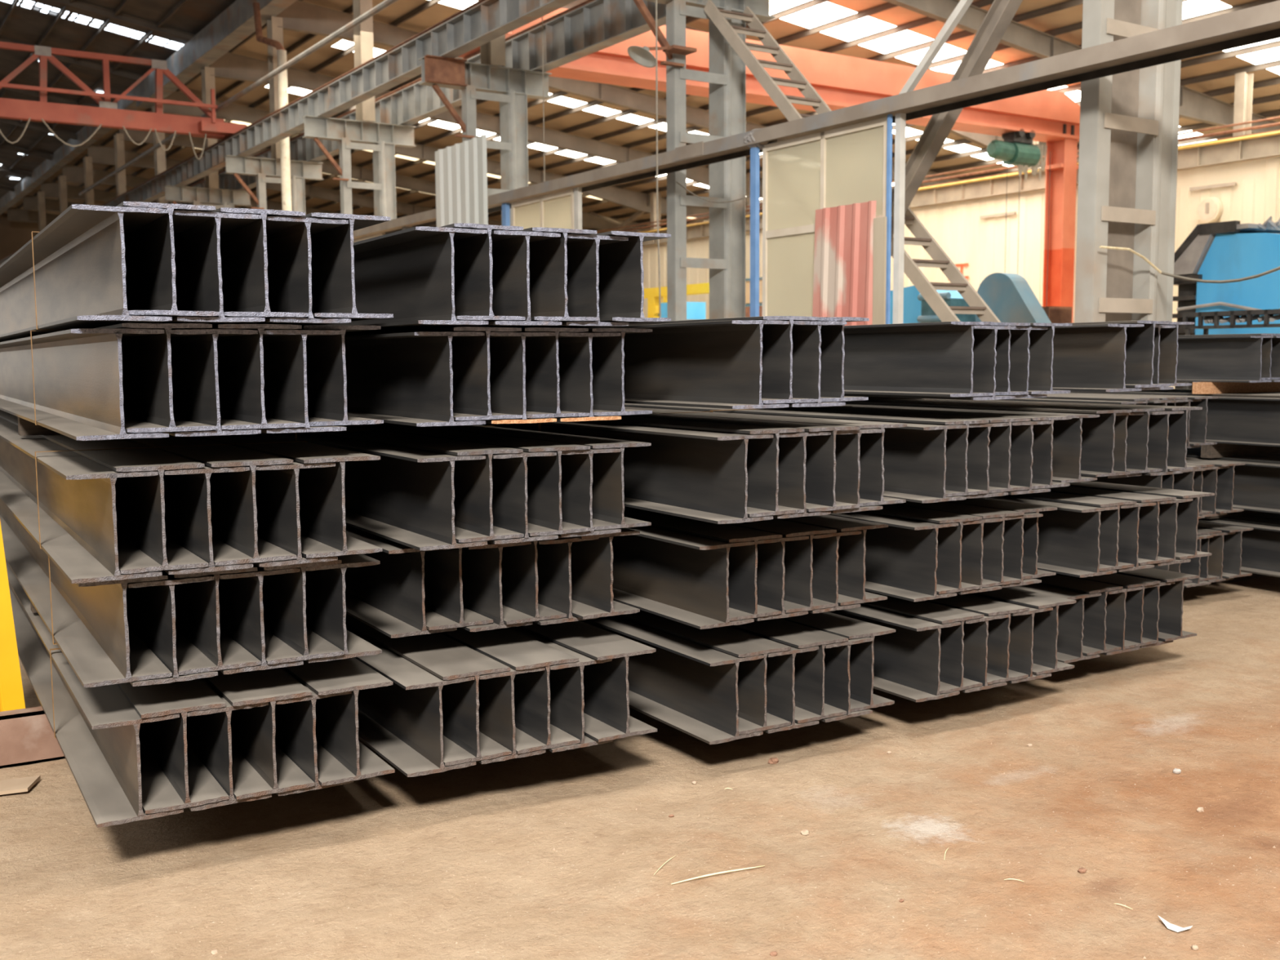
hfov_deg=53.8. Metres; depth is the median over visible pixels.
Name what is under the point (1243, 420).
steel beam
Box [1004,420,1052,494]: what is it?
steel beam
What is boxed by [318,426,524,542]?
steel beam
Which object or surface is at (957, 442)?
steel beam
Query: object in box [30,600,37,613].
bearer
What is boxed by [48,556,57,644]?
strap
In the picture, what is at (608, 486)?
steel beam
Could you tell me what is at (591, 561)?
steel beam
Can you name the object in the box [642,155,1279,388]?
wall
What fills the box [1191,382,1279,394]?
bearer
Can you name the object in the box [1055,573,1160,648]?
steel beam
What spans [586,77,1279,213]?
roof purlin
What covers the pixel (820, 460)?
steel beam
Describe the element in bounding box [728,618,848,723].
steel beam
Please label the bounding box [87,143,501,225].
rafter
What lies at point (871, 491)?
steel beam
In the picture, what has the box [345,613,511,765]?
steel beam
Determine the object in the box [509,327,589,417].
steel beam
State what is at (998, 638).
steel beam
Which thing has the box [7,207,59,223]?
rafter
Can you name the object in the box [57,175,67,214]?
lattice column
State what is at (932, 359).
steel beam
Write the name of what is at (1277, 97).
roof purlin
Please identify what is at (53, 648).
strap
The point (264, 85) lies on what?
ceiling strip
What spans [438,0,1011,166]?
window
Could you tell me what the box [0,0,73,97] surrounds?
roof purlin
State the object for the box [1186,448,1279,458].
steel beam
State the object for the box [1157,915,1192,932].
paper scrap
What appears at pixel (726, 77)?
lattice column
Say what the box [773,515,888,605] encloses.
steel beam
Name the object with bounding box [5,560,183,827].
steel beam
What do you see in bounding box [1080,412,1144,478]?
steel beam
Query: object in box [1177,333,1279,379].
steel beam
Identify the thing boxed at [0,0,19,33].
roof purlin
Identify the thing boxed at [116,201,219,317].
steel beam
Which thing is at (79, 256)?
steel beam
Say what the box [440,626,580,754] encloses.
steel beam
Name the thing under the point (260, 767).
steel beam
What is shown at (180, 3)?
roof purlin
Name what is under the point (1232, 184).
conduit
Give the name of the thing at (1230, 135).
roof purlin
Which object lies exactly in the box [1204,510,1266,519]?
bearer
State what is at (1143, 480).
steel beam
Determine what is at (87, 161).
lattice column
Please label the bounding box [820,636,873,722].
steel beam
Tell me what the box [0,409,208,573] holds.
steel beam
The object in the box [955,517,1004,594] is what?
steel beam
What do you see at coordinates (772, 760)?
stone
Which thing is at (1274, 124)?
rail
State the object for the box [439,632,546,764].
steel beam
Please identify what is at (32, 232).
strap
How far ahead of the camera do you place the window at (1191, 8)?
35.56 m
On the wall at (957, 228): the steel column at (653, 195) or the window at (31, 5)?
the steel column at (653, 195)
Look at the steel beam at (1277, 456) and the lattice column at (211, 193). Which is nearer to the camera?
the steel beam at (1277, 456)
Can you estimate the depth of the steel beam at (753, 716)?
6.17 m
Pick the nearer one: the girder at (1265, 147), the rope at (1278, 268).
the rope at (1278, 268)
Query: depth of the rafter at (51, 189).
78.63 m
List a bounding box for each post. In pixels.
[0,521,25,711]
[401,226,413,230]
[501,202,510,226]
[573,186,582,229]
[750,146,759,316]
[885,114,892,324]
[892,112,906,324]
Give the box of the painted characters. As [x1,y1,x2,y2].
[955,262,968,278]
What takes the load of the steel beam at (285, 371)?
on the steel beam at (241, 380)
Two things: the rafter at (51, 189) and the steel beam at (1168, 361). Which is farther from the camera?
the rafter at (51, 189)
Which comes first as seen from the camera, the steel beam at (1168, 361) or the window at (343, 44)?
the steel beam at (1168, 361)
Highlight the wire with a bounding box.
[675,182,750,203]
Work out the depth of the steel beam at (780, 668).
6.20 m
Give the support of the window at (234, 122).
attached to the ceiling at (779, 28)
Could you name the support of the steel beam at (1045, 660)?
on the steel beam at (1021, 625)
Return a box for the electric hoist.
[986,128,1050,303]
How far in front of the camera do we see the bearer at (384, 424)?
7.54 m
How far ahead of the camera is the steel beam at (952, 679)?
6.75 m
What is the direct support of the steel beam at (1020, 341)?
on the bearer
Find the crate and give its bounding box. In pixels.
[1042,306,1071,323]
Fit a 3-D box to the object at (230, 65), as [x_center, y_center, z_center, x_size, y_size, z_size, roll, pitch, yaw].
[1.054,-14.029,56.098,39.400,5.112,0.242,-4,7,-33]
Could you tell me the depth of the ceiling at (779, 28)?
47.61 m
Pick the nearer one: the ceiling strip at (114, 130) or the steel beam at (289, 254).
the steel beam at (289, 254)
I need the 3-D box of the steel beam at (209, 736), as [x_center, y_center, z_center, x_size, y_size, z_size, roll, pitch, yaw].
[-4.619,0.613,9.977,0.309,0.392,11.804,-4,6,-31]
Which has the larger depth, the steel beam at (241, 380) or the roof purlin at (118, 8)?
the roof purlin at (118, 8)
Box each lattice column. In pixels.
[37,191,46,231]
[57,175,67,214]
[83,156,93,204]
[113,133,126,196]
[151,103,167,203]
[164,66,251,208]
[223,16,324,212]
[302,0,416,220]
[417,34,551,226]
[633,0,774,320]
[1074,0,1182,386]
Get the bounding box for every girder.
[0,0,577,265]
[155,0,686,204]
[635,129,1279,246]
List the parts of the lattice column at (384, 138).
leg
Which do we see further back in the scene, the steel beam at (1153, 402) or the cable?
the cable
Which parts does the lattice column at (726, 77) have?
leg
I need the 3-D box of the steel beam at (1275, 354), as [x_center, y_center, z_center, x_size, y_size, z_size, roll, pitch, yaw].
[4.349,-1.217,12.759,0.309,0.391,4.604,-4,6,-31]
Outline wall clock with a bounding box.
[1195,196,1222,222]
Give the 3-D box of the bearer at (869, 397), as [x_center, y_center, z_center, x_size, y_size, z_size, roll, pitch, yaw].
[1.801,-0.668,9.607,0.839,0.113,0.100,-4,6,-31]
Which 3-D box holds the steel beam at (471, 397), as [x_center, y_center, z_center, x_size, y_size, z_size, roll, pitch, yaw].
[-3.659,-0.916,10.396,0.309,0.392,11.804,-4,6,-31]
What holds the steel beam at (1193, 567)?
on the steel beam at (1172, 567)
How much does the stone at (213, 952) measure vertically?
0.014 m
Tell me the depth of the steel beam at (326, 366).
5.09 m
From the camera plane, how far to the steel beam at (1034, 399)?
10.10 m
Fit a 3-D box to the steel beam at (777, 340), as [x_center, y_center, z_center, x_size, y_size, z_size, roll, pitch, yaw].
[-2.336,-1.008,10.742,0.309,0.392,11.804,-4,6,-31]
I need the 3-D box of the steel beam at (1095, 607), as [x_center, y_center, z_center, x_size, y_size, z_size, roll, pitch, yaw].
[-0.221,0.381,12.631,0.309,0.391,11.804,-4,6,-31]
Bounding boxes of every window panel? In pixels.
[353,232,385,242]
[511,188,573,229]
[762,116,887,324]
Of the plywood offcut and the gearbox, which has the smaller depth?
the plywood offcut
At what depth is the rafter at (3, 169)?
76.79 m
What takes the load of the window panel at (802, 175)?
on the floor
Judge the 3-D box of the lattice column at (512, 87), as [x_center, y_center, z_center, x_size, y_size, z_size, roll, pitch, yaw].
[-3.244,-6.839,27.064,3.000,12.460,0.570,-4,7,-33]
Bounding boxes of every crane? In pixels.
[0,41,246,139]
[457,8,1079,323]
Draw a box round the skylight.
[769,0,1213,145]
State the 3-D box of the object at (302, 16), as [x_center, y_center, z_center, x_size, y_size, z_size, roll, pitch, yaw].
[5.333,-13.433,49.604,39.400,5.112,0.243,-4,7,-33]
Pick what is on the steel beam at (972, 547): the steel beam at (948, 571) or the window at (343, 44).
the steel beam at (948, 571)
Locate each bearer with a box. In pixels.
[17,417,60,435]
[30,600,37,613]
[336,422,397,426]
[847,395,916,399]
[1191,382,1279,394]
[1200,443,1279,457]
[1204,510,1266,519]
[1207,571,1269,585]
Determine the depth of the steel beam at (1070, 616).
7.55 m
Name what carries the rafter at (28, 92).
attached to the beam at (236, 23)
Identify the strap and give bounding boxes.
[30,330,61,425]
[31,231,70,329]
[35,440,306,548]
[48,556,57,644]
[49,648,59,737]
[294,425,494,440]
[537,411,712,431]
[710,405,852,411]
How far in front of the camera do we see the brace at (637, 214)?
67.37 m
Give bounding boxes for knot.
[743,128,777,150]
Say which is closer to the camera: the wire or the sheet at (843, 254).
the sheet at (843, 254)
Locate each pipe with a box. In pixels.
[78,0,397,195]
[253,2,291,210]
[640,130,1279,232]
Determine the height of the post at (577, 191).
4.938 m
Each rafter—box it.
[0,38,142,80]
[0,87,97,106]
[0,118,76,139]
[0,144,52,159]
[0,166,31,177]
[0,185,14,191]
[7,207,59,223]
[22,195,84,211]
[40,181,215,211]
[45,0,195,40]
[62,164,341,214]
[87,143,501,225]
[119,128,650,231]
[162,91,709,220]
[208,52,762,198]
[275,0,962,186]
[561,0,1079,161]
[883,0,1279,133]
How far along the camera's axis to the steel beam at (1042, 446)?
7.02 m
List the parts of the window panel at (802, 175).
glass pane, glass pane, glass pane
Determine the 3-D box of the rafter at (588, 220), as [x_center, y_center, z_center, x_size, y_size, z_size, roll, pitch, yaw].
[-7.504,-15.222,69.087,39.400,5.112,0.246,-4,7,-33]
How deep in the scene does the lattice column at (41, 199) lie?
77.69 m
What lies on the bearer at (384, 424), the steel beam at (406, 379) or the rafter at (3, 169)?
the steel beam at (406, 379)
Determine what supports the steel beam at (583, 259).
on the steel beam at (575, 349)
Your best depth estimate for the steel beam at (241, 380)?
4.91 m
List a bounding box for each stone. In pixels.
[211,949,217,954]
[767,757,778,764]
[769,951,777,956]
[800,828,808,835]
[1077,867,1087,873]
[1173,768,1181,773]
[1191,944,1198,950]
[1196,807,1204,812]
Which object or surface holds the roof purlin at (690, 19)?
attached to the ceiling at (779, 28)
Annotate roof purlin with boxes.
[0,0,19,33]
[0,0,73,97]
[0,0,129,146]
[0,0,187,180]
[16,0,302,208]
[57,5,352,199]
[186,74,421,186]
[212,16,701,204]
[239,0,830,208]
[305,2,898,200]
[311,0,994,208]
[336,0,1083,213]
[364,0,1190,215]
[396,0,1278,218]
[432,40,1279,226]
[582,59,1279,207]
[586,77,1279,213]
[589,109,1279,231]
[611,94,1279,218]
[660,133,1232,227]
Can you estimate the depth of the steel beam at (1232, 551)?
10.29 m
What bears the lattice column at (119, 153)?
on the floor
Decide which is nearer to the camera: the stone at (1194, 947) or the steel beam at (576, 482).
the stone at (1194, 947)
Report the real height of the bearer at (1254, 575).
0.166 m
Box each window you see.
[0,0,184,49]
[0,60,103,179]
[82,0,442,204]
[230,120,706,221]
[264,84,762,199]
[332,40,894,185]
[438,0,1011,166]
[1182,0,1279,74]
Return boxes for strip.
[80,150,88,154]
[109,128,119,132]
[231,79,268,87]
[263,26,342,46]
[872,216,886,324]
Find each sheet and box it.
[435,134,488,226]
[812,200,876,325]
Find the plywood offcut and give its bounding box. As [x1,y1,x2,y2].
[0,775,40,795]
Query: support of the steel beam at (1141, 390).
on the steel beam
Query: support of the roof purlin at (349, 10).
attached to the ceiling at (779, 28)
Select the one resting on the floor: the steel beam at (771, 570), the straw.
the straw
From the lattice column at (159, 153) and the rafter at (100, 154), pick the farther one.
the rafter at (100, 154)
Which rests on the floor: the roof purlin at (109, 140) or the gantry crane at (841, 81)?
the gantry crane at (841, 81)
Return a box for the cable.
[0,117,206,159]
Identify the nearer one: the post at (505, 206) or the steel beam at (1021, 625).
the steel beam at (1021, 625)
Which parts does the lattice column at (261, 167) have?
leg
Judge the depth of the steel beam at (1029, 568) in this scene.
7.14 m
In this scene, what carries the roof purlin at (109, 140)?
attached to the ceiling at (779, 28)
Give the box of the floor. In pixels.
[0,575,1279,959]
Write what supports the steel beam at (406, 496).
on the steel beam at (443, 584)
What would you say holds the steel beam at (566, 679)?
on the steel beam at (534, 730)
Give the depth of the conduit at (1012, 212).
45.12 m
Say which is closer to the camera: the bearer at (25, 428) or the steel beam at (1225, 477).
the bearer at (25, 428)
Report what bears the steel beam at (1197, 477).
on the steel beam at (1184, 481)
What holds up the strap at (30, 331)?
attached to the steel beam at (77, 373)
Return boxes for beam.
[0,0,297,215]
[0,204,172,342]
[0,328,168,440]
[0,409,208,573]
[0,417,162,583]
[0,499,172,687]
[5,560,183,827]
[92,323,216,432]
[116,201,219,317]
[116,678,229,813]
[126,435,297,565]
[126,570,217,686]
[156,210,265,324]
[163,328,261,436]
[163,465,253,574]
[170,565,261,675]
[186,677,271,811]
[193,433,382,558]
[196,324,305,429]
[204,667,315,799]
[211,207,308,318]
[218,564,303,674]
[244,216,351,325]
[251,559,344,664]
[252,460,337,567]
[255,329,346,433]
[261,431,487,550]
[275,667,353,795]
[283,657,395,786]
[291,324,383,426]
[302,212,393,321]
[305,553,382,662]
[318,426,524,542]
[328,226,488,333]
[344,326,522,420]
[344,331,485,426]
[344,524,457,638]
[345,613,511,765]
[346,625,475,777]
[348,230,561,333]
[353,0,1279,239]
[353,424,591,536]
[423,547,493,630]
[425,424,651,529]
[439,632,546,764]
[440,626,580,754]
[441,222,525,321]
[460,541,532,631]
[476,421,773,524]
[480,332,556,423]
[484,451,558,544]
[501,536,566,624]
[508,626,613,752]
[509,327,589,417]
[515,620,657,742]
[518,234,628,328]
[520,226,598,322]
[532,537,599,625]
[547,332,621,422]
[555,448,621,537]
[570,528,639,619]
[574,328,652,415]
[579,615,764,744]
[588,320,789,408]
[589,415,804,516]
[591,231,671,323]
[611,525,754,629]
[617,609,791,734]
[622,413,860,511]
[623,506,782,621]
[624,403,988,497]
[624,406,967,502]
[624,407,906,506]
[628,315,818,404]
[726,518,836,613]
[726,626,818,733]
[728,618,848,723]
[751,535,808,621]
[760,406,1031,493]
[769,431,831,518]
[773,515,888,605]
[776,320,846,407]
[778,611,895,711]
[805,405,1071,488]
[807,530,861,613]
[812,316,869,401]
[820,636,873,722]
[826,511,958,601]
[827,603,960,702]
[830,428,884,513]
[835,400,1132,476]
[839,404,1099,483]
[843,321,995,396]
[844,325,1016,399]
[860,503,982,594]
[860,590,984,693]
[878,399,1164,473]
[890,501,1024,586]
[916,398,1202,471]
[924,593,1029,684]
[942,497,1057,579]
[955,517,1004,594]
[959,613,1008,693]
[960,422,1009,498]
[966,593,1053,683]
[969,586,1075,675]
[977,322,1030,395]
[982,495,1118,577]
[995,326,1048,398]
[997,512,1043,587]
[999,397,1147,404]
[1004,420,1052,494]
[1006,491,1136,571]
[1010,583,1101,662]
[1017,322,1072,394]
[1032,574,1123,655]
[1037,395,1159,404]
[1045,485,1176,564]
[1046,393,1187,405]
[1052,324,1143,391]
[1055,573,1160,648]
[1059,392,1218,445]
[1066,480,1214,559]
[1070,391,1279,397]
[1072,320,1170,387]
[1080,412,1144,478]
[1081,475,1162,488]
[1082,392,1279,446]
[1099,586,1142,655]
[1115,502,1155,571]
[1115,568,1199,641]
[1115,573,1174,648]
[1135,324,1175,390]
[1139,410,1184,475]
[1141,390,1279,394]
[1146,400,1178,405]
[1151,497,1192,565]
[1151,564,1168,570]
[1155,321,1194,386]
[1161,474,1173,488]
[1163,389,1279,392]
[1168,563,1192,583]
[1173,388,1192,390]
[1173,468,1205,518]
[1175,399,1201,448]
[1176,335,1273,382]
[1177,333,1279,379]
[1179,534,1213,586]
[1186,447,1279,455]
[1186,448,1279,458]
[1186,452,1279,463]
[1186,456,1279,513]
[1186,458,1245,513]
[1186,462,1214,515]
[1197,521,1253,578]
[1197,528,1221,581]
[1198,518,1279,577]
[1199,466,1229,516]
[1204,531,1235,582]
[1214,515,1279,526]
[1242,512,1279,519]
[1261,335,1279,382]
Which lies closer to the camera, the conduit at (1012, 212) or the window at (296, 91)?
the conduit at (1012, 212)
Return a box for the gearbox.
[916,292,975,322]
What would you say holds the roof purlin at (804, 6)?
attached to the ceiling at (779, 28)
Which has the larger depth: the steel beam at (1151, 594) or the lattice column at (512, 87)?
the lattice column at (512, 87)
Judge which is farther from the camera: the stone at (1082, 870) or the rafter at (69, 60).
the rafter at (69, 60)
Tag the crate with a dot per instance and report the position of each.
(1055, 314)
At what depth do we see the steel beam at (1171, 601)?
8.01 m
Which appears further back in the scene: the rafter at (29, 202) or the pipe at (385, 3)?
the rafter at (29, 202)
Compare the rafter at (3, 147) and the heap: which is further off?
the rafter at (3, 147)
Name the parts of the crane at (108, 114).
gusset plate, gusset plate, walkway rail, gusset plate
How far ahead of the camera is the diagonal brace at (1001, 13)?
15.70 m
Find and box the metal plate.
[0,706,65,768]
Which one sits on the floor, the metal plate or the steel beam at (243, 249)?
the metal plate
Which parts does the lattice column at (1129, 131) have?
leg, plate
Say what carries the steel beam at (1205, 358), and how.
on the bearer at (1198, 388)
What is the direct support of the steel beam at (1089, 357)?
on the bearer at (869, 397)
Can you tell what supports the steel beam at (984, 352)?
on the bearer
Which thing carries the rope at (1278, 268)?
attached to the lattice column at (1129, 131)
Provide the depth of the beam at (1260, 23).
14.51 m
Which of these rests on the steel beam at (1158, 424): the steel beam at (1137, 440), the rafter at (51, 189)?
the steel beam at (1137, 440)
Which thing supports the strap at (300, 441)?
attached to the steel beam at (77, 493)
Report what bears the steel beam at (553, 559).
on the steel beam at (519, 576)
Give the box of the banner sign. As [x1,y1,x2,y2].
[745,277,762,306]
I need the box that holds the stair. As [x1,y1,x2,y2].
[703,0,1000,322]
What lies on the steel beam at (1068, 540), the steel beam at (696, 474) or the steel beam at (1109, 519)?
the steel beam at (1109, 519)
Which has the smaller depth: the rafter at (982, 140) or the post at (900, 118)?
the post at (900, 118)
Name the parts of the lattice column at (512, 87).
rusty plate, leg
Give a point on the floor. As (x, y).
(373, 861)
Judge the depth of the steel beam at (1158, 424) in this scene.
7.80 m
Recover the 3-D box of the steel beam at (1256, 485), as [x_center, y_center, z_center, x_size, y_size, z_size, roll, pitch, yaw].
[4.204,-0.102,12.228,0.309,0.391,4.604,-4,6,-31]
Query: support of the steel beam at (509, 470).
on the steel beam at (519, 576)
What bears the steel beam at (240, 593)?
on the steel beam at (201, 646)
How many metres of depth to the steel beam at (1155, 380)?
7.61 m
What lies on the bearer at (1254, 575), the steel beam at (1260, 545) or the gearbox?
the steel beam at (1260, 545)
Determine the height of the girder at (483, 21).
0.755 m
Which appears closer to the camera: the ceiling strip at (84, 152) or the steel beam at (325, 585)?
the steel beam at (325, 585)
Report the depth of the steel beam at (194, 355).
4.86 m
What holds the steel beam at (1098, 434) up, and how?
on the steel beam at (1121, 419)
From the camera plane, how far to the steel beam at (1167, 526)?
7.67 m
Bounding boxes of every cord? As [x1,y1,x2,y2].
[542,16,545,182]
[655,0,661,317]
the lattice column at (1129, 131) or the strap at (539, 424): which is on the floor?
the lattice column at (1129, 131)
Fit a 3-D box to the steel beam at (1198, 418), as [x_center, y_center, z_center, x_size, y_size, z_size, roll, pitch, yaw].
[1.558,-0.943,15.248,0.309,0.391,11.804,-4,6,-31]
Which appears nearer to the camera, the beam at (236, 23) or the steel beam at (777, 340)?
the steel beam at (777, 340)
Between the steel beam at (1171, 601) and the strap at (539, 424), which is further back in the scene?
the steel beam at (1171, 601)
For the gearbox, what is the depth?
25.85 m
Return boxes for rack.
[1182,309,1279,388]
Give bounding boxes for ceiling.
[0,0,235,198]
[4,0,1279,235]
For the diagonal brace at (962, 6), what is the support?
on the beam at (1260, 23)
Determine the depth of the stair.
18.91 m
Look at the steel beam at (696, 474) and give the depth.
6.08 m
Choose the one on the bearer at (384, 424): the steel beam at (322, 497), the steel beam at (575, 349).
the steel beam at (575, 349)
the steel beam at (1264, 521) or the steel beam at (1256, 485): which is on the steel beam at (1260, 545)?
the steel beam at (1264, 521)
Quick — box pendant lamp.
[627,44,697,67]
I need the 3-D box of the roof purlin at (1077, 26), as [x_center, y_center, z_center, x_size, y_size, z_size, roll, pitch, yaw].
[-0.113,-14.507,54.445,0.118,0.170,123.000,-4,7,-33]
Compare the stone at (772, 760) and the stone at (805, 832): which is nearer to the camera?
the stone at (805, 832)
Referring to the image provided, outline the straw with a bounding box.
[671,865,764,884]
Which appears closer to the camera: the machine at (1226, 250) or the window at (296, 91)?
the machine at (1226, 250)
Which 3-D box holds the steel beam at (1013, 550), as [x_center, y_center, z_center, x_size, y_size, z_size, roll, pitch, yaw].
[-0.908,-0.077,12.012,0.309,0.393,11.804,-4,6,-31]
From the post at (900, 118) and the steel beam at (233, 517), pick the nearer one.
the steel beam at (233, 517)
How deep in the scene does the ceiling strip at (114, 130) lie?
61.81 m
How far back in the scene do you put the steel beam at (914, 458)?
6.67 m
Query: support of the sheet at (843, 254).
on the floor
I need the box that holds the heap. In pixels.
[1255,216,1279,231]
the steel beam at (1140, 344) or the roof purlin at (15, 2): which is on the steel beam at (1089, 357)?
the steel beam at (1140, 344)
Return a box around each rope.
[1099,245,1161,274]
[1160,266,1279,283]
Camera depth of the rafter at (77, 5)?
43.51 m
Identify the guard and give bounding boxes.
[975,272,1051,323]
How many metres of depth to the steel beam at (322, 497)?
5.21 m
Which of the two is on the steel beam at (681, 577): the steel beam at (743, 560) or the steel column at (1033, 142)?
the steel beam at (743, 560)
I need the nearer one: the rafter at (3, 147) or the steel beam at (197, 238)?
the steel beam at (197, 238)
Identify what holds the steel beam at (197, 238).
on the steel beam at (194, 355)
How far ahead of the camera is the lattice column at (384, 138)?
32.99 m
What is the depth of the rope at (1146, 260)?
14.03 m
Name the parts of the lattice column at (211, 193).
leg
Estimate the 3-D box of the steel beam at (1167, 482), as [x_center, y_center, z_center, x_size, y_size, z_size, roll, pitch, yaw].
[1.098,-0.369,14.790,0.309,0.391,11.804,-4,6,-31]
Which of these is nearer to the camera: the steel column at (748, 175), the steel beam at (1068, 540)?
the steel beam at (1068, 540)
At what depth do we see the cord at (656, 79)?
19.23 m
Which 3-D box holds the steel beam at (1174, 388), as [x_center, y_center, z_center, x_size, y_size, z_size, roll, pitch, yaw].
[5.222,-0.723,12.714,0.309,0.392,4.604,-4,6,-31]
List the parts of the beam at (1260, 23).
splice plate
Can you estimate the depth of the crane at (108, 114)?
37.20 m
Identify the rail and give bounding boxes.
[596,115,1279,232]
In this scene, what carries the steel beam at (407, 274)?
on the steel beam at (406, 379)
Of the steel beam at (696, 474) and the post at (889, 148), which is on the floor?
the post at (889, 148)
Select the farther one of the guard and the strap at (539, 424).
the guard
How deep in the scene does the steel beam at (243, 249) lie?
4.80 m
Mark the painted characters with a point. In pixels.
(961, 265)
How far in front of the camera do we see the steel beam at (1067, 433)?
7.45 m
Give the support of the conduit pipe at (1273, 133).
attached to the girder at (1265, 147)
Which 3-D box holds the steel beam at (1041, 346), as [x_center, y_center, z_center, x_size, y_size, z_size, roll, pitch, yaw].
[-0.735,-1.138,12.035,0.309,0.391,11.804,-4,6,-31]
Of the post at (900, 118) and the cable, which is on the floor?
the post at (900, 118)
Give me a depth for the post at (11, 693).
6.69 m
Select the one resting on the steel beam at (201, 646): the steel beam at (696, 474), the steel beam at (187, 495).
the steel beam at (187, 495)
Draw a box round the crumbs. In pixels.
[192,669,1278,958]
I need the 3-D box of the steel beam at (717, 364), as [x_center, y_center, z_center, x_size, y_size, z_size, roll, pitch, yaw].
[-2.480,-0.979,10.659,0.309,0.392,11.804,-4,6,-31]
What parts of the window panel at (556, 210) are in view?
glass pane, glass pane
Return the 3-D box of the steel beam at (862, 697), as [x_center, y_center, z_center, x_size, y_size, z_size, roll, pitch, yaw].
[-1.837,0.503,11.460,0.309,0.392,11.804,-4,6,-31]
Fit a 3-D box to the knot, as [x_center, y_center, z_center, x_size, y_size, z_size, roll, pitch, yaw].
[1.691,-4.758,17.615,0.489,0.290,0.247,-4,7,-33]
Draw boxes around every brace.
[590,211,644,231]
[891,0,1022,237]
[898,0,973,93]
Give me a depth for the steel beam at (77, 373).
5.45 m
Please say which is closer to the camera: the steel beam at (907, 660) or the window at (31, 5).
the steel beam at (907, 660)
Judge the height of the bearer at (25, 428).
0.106 m
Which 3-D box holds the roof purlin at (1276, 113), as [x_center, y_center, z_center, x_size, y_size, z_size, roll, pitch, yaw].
[8.966,-13.903,60.483,0.122,0.170,123.000,-4,7,-33]
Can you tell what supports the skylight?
attached to the ceiling at (779, 28)
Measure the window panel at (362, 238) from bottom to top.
4.930 m
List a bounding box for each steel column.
[649,191,660,229]
[746,172,750,214]
[1027,140,1038,169]
[1232,71,1253,137]
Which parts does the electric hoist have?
motor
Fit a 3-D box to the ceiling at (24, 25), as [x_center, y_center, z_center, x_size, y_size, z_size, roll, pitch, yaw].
[-26.302,-15.901,37.060,26.300,2.290,123.000,-4,7,-33]
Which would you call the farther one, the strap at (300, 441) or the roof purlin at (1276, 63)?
the roof purlin at (1276, 63)
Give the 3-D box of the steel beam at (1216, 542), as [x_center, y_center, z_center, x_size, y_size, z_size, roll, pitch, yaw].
[1.673,0.155,15.211,0.309,0.392,11.804,-4,6,-31]
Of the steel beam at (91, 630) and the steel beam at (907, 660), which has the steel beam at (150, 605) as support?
the steel beam at (91, 630)
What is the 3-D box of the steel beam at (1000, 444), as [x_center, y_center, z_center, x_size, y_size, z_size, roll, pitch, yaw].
[-1.033,-0.598,11.820,0.309,0.392,11.804,-4,6,-31]
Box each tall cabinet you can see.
[661,302,706,319]
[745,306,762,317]
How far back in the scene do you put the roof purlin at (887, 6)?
38.71 m
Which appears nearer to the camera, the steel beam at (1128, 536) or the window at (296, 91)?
the steel beam at (1128, 536)
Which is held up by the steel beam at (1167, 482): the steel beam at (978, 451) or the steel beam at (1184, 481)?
the steel beam at (1184, 481)
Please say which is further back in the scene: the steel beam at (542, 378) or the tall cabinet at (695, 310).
the tall cabinet at (695, 310)
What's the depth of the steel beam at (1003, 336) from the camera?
6.85 m
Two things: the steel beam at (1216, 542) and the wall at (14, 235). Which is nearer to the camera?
the steel beam at (1216, 542)
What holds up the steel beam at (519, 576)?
on the steel beam at (481, 566)
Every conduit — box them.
[979,211,1016,218]
[1189,182,1236,191]
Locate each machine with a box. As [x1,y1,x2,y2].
[644,282,709,317]
[889,285,963,324]
[1172,220,1279,389]
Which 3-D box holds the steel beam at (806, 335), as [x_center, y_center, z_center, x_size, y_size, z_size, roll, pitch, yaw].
[-2.194,-0.997,10.830,0.309,0.392,11.804,-4,6,-31]
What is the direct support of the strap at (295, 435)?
attached to the steel beam at (406, 496)
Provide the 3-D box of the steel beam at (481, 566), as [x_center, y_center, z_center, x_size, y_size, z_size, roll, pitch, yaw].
[-3.648,0.016,10.771,0.309,0.392,11.804,-4,6,-31]
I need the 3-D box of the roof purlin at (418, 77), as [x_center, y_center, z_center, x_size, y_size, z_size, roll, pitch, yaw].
[-9.192,-15.111,48.407,0.106,0.170,123.000,-4,7,-33]
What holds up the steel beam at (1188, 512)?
on the steel beam at (1167, 526)
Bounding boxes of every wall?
[0,213,48,259]
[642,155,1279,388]
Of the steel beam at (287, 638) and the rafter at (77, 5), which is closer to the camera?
the steel beam at (287, 638)

